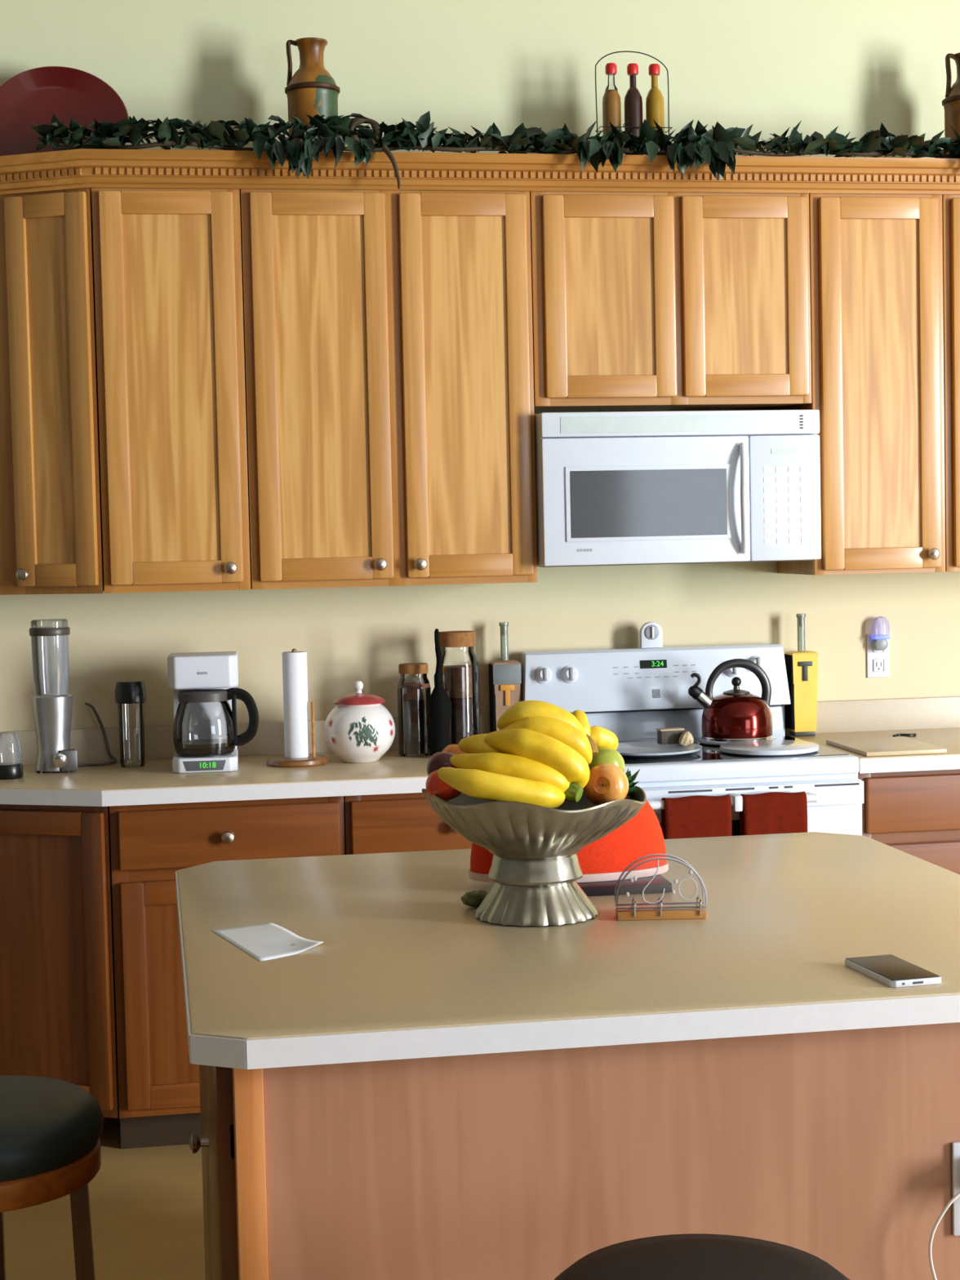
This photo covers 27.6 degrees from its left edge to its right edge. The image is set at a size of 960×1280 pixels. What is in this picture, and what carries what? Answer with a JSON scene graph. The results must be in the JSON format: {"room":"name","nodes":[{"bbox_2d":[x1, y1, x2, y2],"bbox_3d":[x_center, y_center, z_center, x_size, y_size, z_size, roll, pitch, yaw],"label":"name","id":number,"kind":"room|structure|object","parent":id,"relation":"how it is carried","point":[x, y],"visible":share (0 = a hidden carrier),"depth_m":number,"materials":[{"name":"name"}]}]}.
{"room":"kitchen","nodes":[
{"label":"kitchen","id":0,"kind":"room"},
{"bbox_2d":[3,1097,205,1279],"bbox_3d":[1.612,1.469,1.024,9.800,0.100,9.720,-2,3,-10],"label":"floor","id":1,"kind":"structure","parent":0,"point":[146,1204],"depth_m":4.33,"materials":[{"name":"beige tile"}]},
{"bbox_2d":[0,1075,103,1279],"bbox_3d":[-0.726,1.019,2.880,0.356,0.700,0.356,-2,3,-10],"label":"bar stool","id":2,"kind":"object","parent":1,"relation":"on","point":[51,1129],"visible":1,"depth_m":2.79,"materials":[{"name":"black leather"}]},
{"bbox_2d":[0,1075,103,1182],"bbox_3d":[-0.732,0.707,2.863,0.356,0.075,0.356,-2,3,-10],"label":"seat cushion","id":3,"kind":"object","parent":2,"relation":"on","point":[51,1129],"depth_m":2.79,"materials":[{"name":"black leather"}]},
{"bbox_2d":[0,804,118,1118],"bbox_3d":[-1.189,0.778,5.014,0.497,0.772,0.614,-2,3,-10],"label":"base cabinet","id":4,"kind":"object","parent":1,"relation":"on","point":[58,999],"visible":0.72,"depth_m":4.80,"materials":[{"name":"brown wood"}]},
{"bbox_2d":[109,795,345,1149],"bbox_3d":[-0.655,0.813,5.085,0.570,0.872,0.650,-2,3,-10],"label":"base cabinet","id":5,"kind":"object","parent":1,"relation":"on","point":[159,1087],"visible":0.43,"depth_m":4.77,"materials":[{"name":"brown wood"}]},
{"bbox_2d":[0,713,489,806],"bbox_3d":[-0.675,0.311,5.063,1.693,0.130,0.643,-2,3,-10],"label":"countertop","id":6,"kind":"structure","parent":5,"relation":"on","point":[155,782],"depth_m":4.94,"materials":[{"name":"beige laminate"}]},
{"bbox_2d":[0,731,23,779],"bbox_3d":[-1.204,0.292,4.981,0.076,0.118,0.076,-2,3,-10],"label":"cup","id":7,"kind":"object","parent":6,"relation":"on","point":[8,771],"visible":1,"depth_m":4.96,"materials":[{"name":"clear glass"}]},
{"bbox_2d":[29,618,77,773],"bbox_3d":[-1.112,0.145,5.093,0.107,0.396,0.134,-3,3,-26],"label":"blender","id":8,"kind":"object","parent":6,"relation":"on","point":[52,713],"visible":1,"depth_m":5.07,"materials":[{"name":"silver metal"}]},
{"bbox_2d":[29,626,70,695],"bbox_3d":[-1.120,0.055,5.100,0.104,0.175,0.104,-2,3,-10],"label":"cup","id":9,"kind":"object","parent":8,"relation":"on","point":[34,632],"depth_m":5.08,"materials":[{"name":"clear glass"}]},
{"bbox_2d":[77,702,116,767],"bbox_3d":[-1.023,0.251,5.235,0.088,0.163,0.136,-1,3,0],"label":"power cord","id":10,"kind":"object","parent":6,"relation":"on","point":[91,706],"visible":1,"depth_m":5.29,"materials":[{"name":"grey plastic"}]},
{"bbox_2d":[115,680,146,767],"bbox_3d":[-0.923,0.222,5.178,0.081,0.226,0.081,-2,3,-10],"label":"cup","id":11,"kind":"object","parent":6,"relation":"on","point":[127,691],"visible":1,"depth_m":5.16,"materials":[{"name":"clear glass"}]},
{"bbox_2d":[167,651,258,773],"bbox_3d":[-0.694,0.185,5.102,0.230,0.297,0.225,-2,3,-7],"label":"coffee maker","id":12,"kind":"object","parent":6,"relation":"on","point":[206,739],"visible":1,"depth_m":5.03,"materials":[{"name":"white plastic"}]},
{"bbox_2d":[173,700,235,755],"bbox_3d":[-0.714,0.225,5.062,0.163,0.140,0.143,-2,3,-7],"label":"glass pot","id":13,"kind":"object","parent":12,"relation":"on","point":[200,727],"depth_m":5.07,"materials":[{"name":"clear glass"}]},
{"bbox_2d":[266,648,328,767],"bbox_3d":[-0.484,0.174,5.143,0.162,0.305,0.162,-2,3,-10],"label":"paper towel holder","id":14,"kind":"object","parent":6,"relation":"on","point":[279,761],"visible":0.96,"depth_m":5.11,"materials":[{"name":"brown wood"}]},
{"bbox_2d":[281,651,309,758],"bbox_3d":[-0.485,0.170,5.143,0.065,0.277,0.065,-2,3,-10],"label":"paper towel roll","id":15,"kind":"object","parent":14,"relation":"on","point":[295,676],"visible":1,"depth_m":5.12,"materials":[{"name":"white paper"}]},
{"bbox_2d":[324,680,395,763],"bbox_3d":[-0.319,0.214,5.181,0.189,0.214,0.190,-2,3,-10],"label":"cookie jar","id":16,"kind":"object","parent":6,"relation":"on","point":[359,729],"visible":1,"depth_m":5.12,"materials":[{"name":"white ceramic"}]},
{"bbox_2d":[396,662,431,756],"bbox_3d":[-0.177,0.188,5.292,0.091,0.248,0.091,-2,3,-10],"label":"glass jar","id":17,"kind":"object","parent":6,"relation":"on","point":[413,697],"visible":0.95,"depth_m":5.26,"materials":[{"name":"clear glass"}]},
{"bbox_2d":[427,628,451,757],"bbox_3d":[-0.109,0.142,5.213,0.064,0.345,0.055,0,3,15],"label":"bottle","id":18,"kind":"object","parent":6,"relation":"on","point":[439,704],"visible":0.91,"depth_m":5.20,"materials":[{"name":"black glass"}]},
{"bbox_2d":[435,631,479,744],"bbox_3d":[-0.060,0.142,5.335,0.117,0.330,0.117,-2,3,-10],"label":"glass jar","id":19,"kind":"object","parent":6,"relation":"on","point":[460,683],"visible":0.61,"depth_m":5.29,"materials":[{"name":"clear glass"}]},
{"bbox_2d":[488,622,521,732],"bbox_3d":[0.071,0.124,5.446,0.081,0.348,0.067,-2,3,-10],"label":"bottle","id":20,"kind":"object","parent":6,"relation":"on","point":[504,676],"visible":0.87,"depth_m":5.42,"materials":[{"name":"beige paint"}]},
{"bbox_2d":[343,792,472,854],"bbox_3d":[-0.101,0.796,5.178,0.549,0.872,0.650,-2,3,-10],"label":"drawer","id":21,"kind":"object","parent":1,"relation":"on","point":[394,822],"visible":0.06,"depth_m":4.85,"materials":[{"name":"brown wood"}]},
{"bbox_2d":[175,831,959,1279],"bbox_3d":[0.203,0.880,3.100,1.314,0.914,1.317,-2,3,-10],"label":"kitchen island","id":22,"kind":"object","parent":1,"relation":"on","point":[428,1088],"visible":0.98,"depth_m":2.48,"materials":[{"name":"beige laminate"}]},
{"bbox_2d":[177,831,959,1039],"bbox_3d":[0.194,0.443,3.076,1.308,0.038,1.311,-2,3,-10],"label":"island countertop","id":23,"kind":"structure","parent":22,"relation":"on","point":[401,948],"depth_m":2.84,"materials":[{"name":"beige laminate"}]},
{"bbox_2d":[211,922,323,961],"bbox_3d":[-0.317,0.441,2.886,0.110,0.010,0.254,-3,3,-26],"label":"paper note","id":24,"kind":"object","parent":23,"relation":"on","point":[268,940],"visible":1,"depth_m":2.89,"materials":[{"name":"white paper"}]},
{"bbox_2d":[422,786,646,926],"bbox_3d":[0.086,0.324,3.034,0.347,0.207,0.347,-2,3,-10],"label":"fruit bowl","id":25,"kind":"object","parent":23,"relation":"on","point":[535,868],"visible":0.88,"depth_m":2.96,"materials":[{"name":"grey metal"}]},
{"bbox_2d":[426,751,457,775],"bbox_3d":[-0.054,0.199,3.032,0.058,0.052,0.058,-2,3,-10],"label":"plum","id":26,"kind":"object","parent":25,"relation":"in","point":[440,759],"visible":0.38,"depth_m":3.01,"materials":[{"name":"purple food"}]},
{"bbox_2d":[425,766,462,800],"bbox_3d":[-0.053,0.219,2.969,0.060,0.054,0.060,-2,3,-10],"label":"apple","id":27,"kind":"object","parent":25,"relation":"in","point":[435,785],"visible":0.56,"depth_m":2.95,"materials":[{"name":"red food"}]},
{"bbox_2d":[442,744,466,754],"bbox_3d":[-0.033,0.190,3.088,0.062,0.055,0.062,-2,3,-10],"label":"orange","id":28,"kind":"object","parent":25,"relation":"in","point":[453,748],"visible":0.24,"depth_m":3.07,"materials":[{"name":"orange food"}]},
{"bbox_2d":[437,728,590,808],"bbox_3d":[0.050,0.193,2.928,0.223,0.119,0.126,-1,3,8],"label":"banana bunch","id":29,"kind":"object","parent":25,"relation":"in","point":[521,765],"visible":0.98,"depth_m":2.91,"materials":[{"name":"yellow food"}]},
{"bbox_2d":[497,700,618,764],"bbox_3d":[0.123,0.142,3.023,0.206,0.102,0.107,-2,3,-10],"label":"banana bunch","id":30,"kind":"object","parent":29,"relation":"on","point":[574,730],"visible":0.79,"depth_m":2.99,"materials":[{"name":"yellow food"}]},
{"bbox_2d":[583,763,628,805],"bbox_3d":[0.193,0.222,2.986,0.068,0.068,0.064,-2,3,-10],"label":"apple","id":31,"kind":"object","parent":25,"relation":"in","point":[607,782],"visible":0.84,"depth_m":2.96,"materials":[{"name":"orange food"}]},
{"bbox_2d":[588,746,625,771],"bbox_3d":[0.193,0.197,3.057,0.068,0.060,0.068,-2,3,-10],"label":"pear","id":32,"kind":"object","parent":25,"relation":"in","point":[606,755],"visible":0.44,"depth_m":3.03,"materials":[{"name":"food"}]},
{"bbox_2d":[625,768,639,796],"bbox_3d":[0.229,0.224,3.057,0.040,0.045,0.060,0,3,15],"label":"leafy sprig","id":33,"kind":"object","parent":25,"relation":"in","point":[632,789],"visible":0.46,"depth_m":3.06,"materials":[{"name":"green plant"}]},
{"bbox_2d":[468,800,671,896],"bbox_3d":[0.151,0.312,3.283,0.342,0.201,0.210,-2,3,-7],"label":"toaster","id":34,"kind":"object","parent":23,"relation":"on","point":[602,861],"visible":0.3,"depth_m":3.24,"materials":[{"name":"red metal"}]},
{"bbox_2d":[577,874,671,896],"bbox_3d":[0.210,0.404,3.277,0.190,0.015,0.175,-2,3,-7],"label":"tray","id":35,"kind":"object","parent":23,"relation":"on","point":[591,884],"depth_m":3.20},
{"bbox_2d":[614,853,706,920],"bbox_3d":[0.277,0.378,2.999,0.139,0.096,0.045,-1,3,0],"label":"napkin holder","id":36,"kind":"object","parent":23,"relation":"on","point":[632,913],"visible":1,"depth_m":2.98,"materials":[{"name":"brown wood"}]},
{"bbox_2d":[625,859,697,903],"bbox_3d":[0.277,0.368,2.980,0.110,0.067,0.003,-1,3,0],"label":"ornament","id":37,"kind":"object","parent":36,"relation":"on","point":[691,872],"depth_m":2.98,"materials":[{"name":"silver metal"}]},
{"bbox_2d":[844,954,941,987],"bbox_3d":[0.545,0.437,2.587,0.072,0.010,0.145,-2,3,-15],"label":"smartphone","id":38,"kind":"object","parent":23,"relation":"on","point":[891,971],"visible":1,"depth_m":2.56,"materials":[{"name":"white plastic"}]},
{"bbox_2d":[928,1191,959,1279],"bbox_3d":[0.572,1.018,2.515,0.220,0.702,0.034,-2,3,-10],"label":"cable","id":39,"kind":"object","parent":22,"relation":"attached to","point":[957,1194],"visible":1,"depth_m":2.50,"materials":[{"name":"white plastic"}]},
{"bbox_2d":[951,1142,959,1235],"bbox_3d":[0.647,0.710,2.534,0.072,0.123,0.010,-2,3,-10],"label":"wall outlet","id":40,"kind":"object","parent":22,"relation":"attached to","point":[955,1145],"visible":1,"depth_m":2.53,"materials":[{"name":"white plastic"}]},
{"bbox_2d":[520,643,863,835],"bbox_3d":[0.557,0.626,5.222,0.768,1.178,0.736,-2,3,-10],"label":"range","id":41,"kind":"object","parent":1,"relation":"on","point":[631,693],"depth_m":5.43,"materials":[{"name":"white metal"}]},
{"bbox_2d":[639,622,662,648],"bbox_3d":[0.483,-0.014,5.503,0.062,0.073,0.036,-2,3,-10],"label":"timer","id":42,"kind":"object","parent":41,"relation":"on","point":[651,633],"visible":1,"depth_m":5.50,"materials":[{"name":"white plastic"}]},
{"bbox_2d":[616,741,702,757],"bbox_3d":[0.442,0.290,5.143,0.284,0.016,0.284,-2,3,-10],"label":"plate","id":43,"kind":"object","parent":41,"relation":"on","point":[646,748],"visible":0.68,"depth_m":5.16,"materials":[{"name":"white ceramic"}]},
{"bbox_2d":[656,727,684,744],"bbox_3d":[0.508,0.256,5.216,0.068,0.041,0.036,-2,3,-15],"label":"box","id":44,"kind":"object","parent":43,"relation":"on","point":[671,735],"visible":0.98,"depth_m":5.20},
{"bbox_2d":[679,732,690,746],"bbox_3d":[0.543,0.262,5.183,0.029,0.037,0.029,-3,3,-27],"label":"shell","id":45,"kind":"object","parent":43,"relation":"on","point":[684,740],"visible":1,"depth_m":5.17,"materials":[{"name":"beige"}]},
{"bbox_2d":[684,731,693,745],"bbox_3d":[0.554,0.260,5.197,0.028,0.037,0.029,0,3,19],"label":"shell","id":46,"kind":"object","parent":43,"relation":"on","point":[691,739],"visible":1,"depth_m":5.19,"materials":[{"name":"beige"}]},
{"bbox_2d":[661,795,732,839],"bbox_3d":[0.540,0.511,4.857,0.171,0.251,0.044,-2,3,-10],"label":"kitchen towel","id":47,"kind":"object","parent":41,"relation":"hanging from","point":[696,815],"visible":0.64,"depth_m":4.84,"materials":[{"name":"red fabric"}]},
{"bbox_2d":[688,658,773,742],"bbox_3d":[0.700,0.160,5.348,0.193,0.218,0.202,1,4,39],"label":"tea kettle","id":48,"kind":"object","parent":41,"relation":"on","point":[736,714],"visible":1,"depth_m":5.30,"materials":[{"name":"red metal"}]},
{"bbox_2d":[617,733,848,764],"bbox_3d":[0.553,0.292,5.235,0.717,0.002,0.527,-2,3,-10],"label":"glass cooktop","id":49,"kind":"object","parent":41,"relation":"in","point":[707,753],"depth_m":5.05,"materials":[{"name":"glass"}]},
{"bbox_2d":[739,791,807,835],"bbox_3d":[0.736,0.510,4.890,0.165,0.261,0.044,-2,3,-10],"label":"kitchen towel","id":50,"kind":"object","parent":41,"relation":"hanging from","point":[771,812],"visible":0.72,"depth_m":4.87,"materials":[{"name":"red fabric"}]},
{"bbox_2d":[554,1233,849,1279],"bbox_3d":[0.250,1.038,2.137,0.356,0.700,0.356,-4,4,-44],"label":"bar stool","id":51,"kind":"object","parent":1,"relation":"on","point":[688,1256],"visible":1,"depth_m":2.16,"materials":[{"name":"black leather"}]},
{"bbox_2d":[857,768,959,874],"bbox_3d":[1.223,0.755,5.416,0.586,0.872,0.620,-2,3,-10],"label":"base cabinet","id":52,"kind":"object","parent":1,"relation":"on","point":[917,813],"visible":0.26,"depth_m":5.07,"materials":[{"name":"brown wood"}]},
{"bbox_2d":[781,696,959,773],"bbox_3d":[1.306,0.250,5.396,0.781,0.130,0.643,-2,3,-10],"label":"countertop","id":53,"kind":"structure","parent":52,"relation":"on","point":[935,721],"depth_m":5.66,"materials":[{"name":"beige laminate"}]},
{"bbox_2d":[784,613,817,736],"bbox_3d":[0.919,0.099,5.583,0.080,0.348,0.067,-2,3,-10],"label":"bottle","id":54,"kind":"object","parent":53,"relation":"on","point":[802,666],"visible":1,"depth_m":5.56,"materials":[{"name":"yellow paint"}]},
{"bbox_2d":[826,736,946,756],"bbox_3d":[1.085,0.283,5.218,0.237,0.012,0.328,-2,3,-10],"label":"cutting board","id":55,"kind":"object","parent":53,"relation":"on","point":[897,745],"visible":1,"depth_m":5.16,"materials":[{"name":"beige laminate"}]},
{"bbox_2d":[893,733,915,737],"bbox_3d":[1.192,0.268,5.500,0.074,0.009,0.018,-2,3,-20],"label":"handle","id":56,"kind":"object","parent":53,"relation":"on","point":[913,734],"visible":0.91,"depth_m":5.50,"materials":[{"name":"black plastic"}]},
{"bbox_2d":[0,0,959,731],"bbox_3d":[0.770,-0.615,5.651,9.800,3.600,0.120,-2,3,-10],"label":"wall","id":57,"kind":"structure","parent":0,"point":[857,66],"depth_m":5.45,"materials":[{"name":"paint"}]},
{"bbox_2d":[0,187,104,595],"bbox_3d":[-1.151,-0.649,5.091,0.305,1.057,0.334,-2,3,-10],"label":"upper cabinet","id":58,"kind":"object","parent":57,"relation":"attached to","point":[51,535],"visible":1,"depth_m":4.99,"materials":[{"name":"brown wood"}]},
{"bbox_2d":[0,66,128,155],"bbox_3d":[-1.099,-1.344,5.080,0.370,0.305,0.075,-2,3,-10],"label":"platter","id":59,"kind":"object","parent":58,"relation":"on","point":[28,96],"visible":0.56,"depth_m":5.10,"materials":[{"name":"red ceramic"}]},
{"bbox_2d":[91,187,250,593],"bbox_3d":[-0.810,-0.659,5.129,0.372,1.057,0.373,-2,3,-10],"label":"upper cabinet","id":60,"kind":"object","parent":57,"relation":"attached to","point":[167,262],"visible":1,"depth_m":4.98,"materials":[{"name":"brown wood"}]},
{"bbox_2d":[0,713,489,764],"bbox_3d":[-0.727,0.294,5.371,1.691,0.128,0.018,-2,3,-10],"label":"backsplash","id":61,"kind":"structure","parent":57,"relation":"attached to","point":[90,745],"depth_m":5.33,"materials":[{"name":"laminate"}]},
{"bbox_2d":[239,189,537,589],"bbox_3d":[-0.253,-0.676,5.223,0.753,1.057,0.373,-2,3,-10],"label":"upper cabinet","id":62,"kind":"object","parent":57,"relation":"attached to","point":[388,334],"visible":1,"depth_m":5.07,"materials":[{"name":"brown wood"}]},
{"bbox_2d":[284,37,340,151],"bbox_3d":[-0.439,-1.387,5.144,0.145,0.377,0.145,-2,3,-10],"label":"jug","id":63,"kind":"object","parent":62,"relation":"on","point":[312,91],"visible":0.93,"depth_m":5.10,"materials":[{"name":"orange ceramic"}]},
{"bbox_2d":[0,148,959,195],"bbox_3d":[0.154,-1.226,5.252,3.110,0.086,0.393,-2,3,-10],"label":"crown molding","id":64,"kind":"structure","parent":62,"relation":"attached to","point":[81,168],"depth_m":5.05,"materials":[{"name":"brown wood"}]},
{"bbox_2d":[31,111,959,188],"bbox_3d":[0.248,-1.265,5.096,2.769,0.205,0.235,-2,3,-10],"label":"leaf garland","id":65,"kind":"object","parent":64,"relation":"on","point":[717,146],"visible":1,"depth_m":5.01},
{"bbox_2d":[529,191,811,413],"bbox_3d":[0.489,-0.931,5.351,0.761,0.593,0.343,-2,3,-10],"label":"upper cabinet","id":66,"kind":"object","parent":57,"relation":"attached to","point":[642,301],"visible":1,"depth_m":5.19,"materials":[{"name":"brown wood"}]},
{"bbox_2d":[595,50,672,155],"bbox_3d":[0.414,-1.408,5.287,0.206,0.364,0.064,-2,3,-10],"label":"rack","id":67,"kind":"object","parent":66,"relation":"on","point":[668,127],"visible":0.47,"depth_m":5.27,"materials":[{"name":"black metal"}]},
{"bbox_2d":[602,62,621,135],"bbox_3d":[0.357,-1.392,5.278,0.048,0.325,0.048,1,4,33],"label":"oil bottle","id":68,"kind":"object","parent":67,"relation":"in","point":[611,102],"visible":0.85,"depth_m":5.26,"materials":[{"name":"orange glass"}]},
{"bbox_2d":[623,62,643,155],"bbox_3d":[0.416,-1.394,5.288,0.048,0.325,0.048,1,4,33],"label":"oil bottle","id":69,"kind":"object","parent":67,"relation":"in","point":[633,104],"visible":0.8,"depth_m":5.27,"materials":[{"name":"brown glass"}]},
{"bbox_2d":[645,63,664,151],"bbox_3d":[0.475,-1.395,5.298,0.048,0.325,0.048,1,4,33],"label":"oil bottle","id":70,"kind":"object","parent":67,"relation":"in","point":[655,104],"visible":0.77,"depth_m":5.28,"materials":[{"name":"yellow glass"}]},
{"bbox_2d":[533,409,821,567],"bbox_3d":[0.507,-0.411,5.330,0.757,0.403,0.437,-2,3,-10],"label":"microwave","id":71,"kind":"object","parent":66,"relation":"attached to","point":[613,488],"visible":0.99,"depth_m":5.15,"materials":[{"name":"white plastic"}]},
{"bbox_2d":[777,193,945,574],"bbox_3d":[1.059,-0.716,5.443,0.375,1.057,0.373,-2,3,-10],"label":"upper cabinet","id":72,"kind":"object","parent":57,"relation":"attached to","point":[876,260],"visible":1,"depth_m":5.30,"materials":[{"name":"brown wood"}]},
{"bbox_2d":[781,696,959,734],"bbox_3d":[1.254,0.234,5.704,0.781,0.128,0.018,-2,3,-10],"label":"backsplash","id":73,"kind":"structure","parent":57,"relation":"attached to","point":[923,713],"depth_m":5.68,"materials":[{"name":"laminate"}]},
{"bbox_2d":[866,633,889,677],"bbox_3d":[1.158,0.045,5.684,0.068,0.127,0.008,-2,3,-10],"label":"wall outlet","id":74,"kind":"object","parent":57,"relation":"attached to","point":[877,661],"visible":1,"depth_m":5.68,"materials":[{"name":"white plastic"}]},
{"bbox_2d":[873,640,884,652],"bbox_3d":[1.158,0.018,5.681,0.032,0.036,0.006,-2,3,-10],"label":"socket","id":75,"kind":"object","parent":74,"relation":"attached to","point":[874,650],"depth_m":5.68,"materials":[{"name":"grey plastic"}]},
{"bbox_2d":[873,658,884,671],"bbox_3d":[1.159,0.073,5.684,0.032,0.036,0.006,-2,3,-10],"label":"socket","id":76,"kind":"object","parent":74,"relation":"attached to","point":[878,664],"depth_m":5.68,"materials":[{"name":"grey plastic"}]},
{"bbox_2d":[871,616,890,650],"bbox_3d":[1.160,-0.019,5.660,0.054,0.100,0.034,-2,3,-10],"label":"night light","id":77,"kind":"object","parent":74,"relation":"attached to","point":[880,643],"visible":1,"depth_m":5.65,"materials":[{"name":"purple plastic"}]},
{"bbox_2d":[942,195,959,571],"bbox_3d":[1.469,-0.730,5.527,0.455,1.057,0.343,-2,3,-10],"label":"upper cabinet","id":78,"kind":"object","parent":57,"relation":"attached to","point":[950,203],"visible":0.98,"depth_m":5.33,"materials":[{"name":"brown wood"}]},
{"bbox_2d":[942,52,959,154],"bbox_3d":[1.362,-1.443,5.446,0.145,0.377,0.145,-2,3,-10],"label":"jug","id":79,"kind":"object","parent":78,"relation":"on","point":[951,104],"visible":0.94,"depth_m":5.42,"materials":[{"name":"orange ceramic"}]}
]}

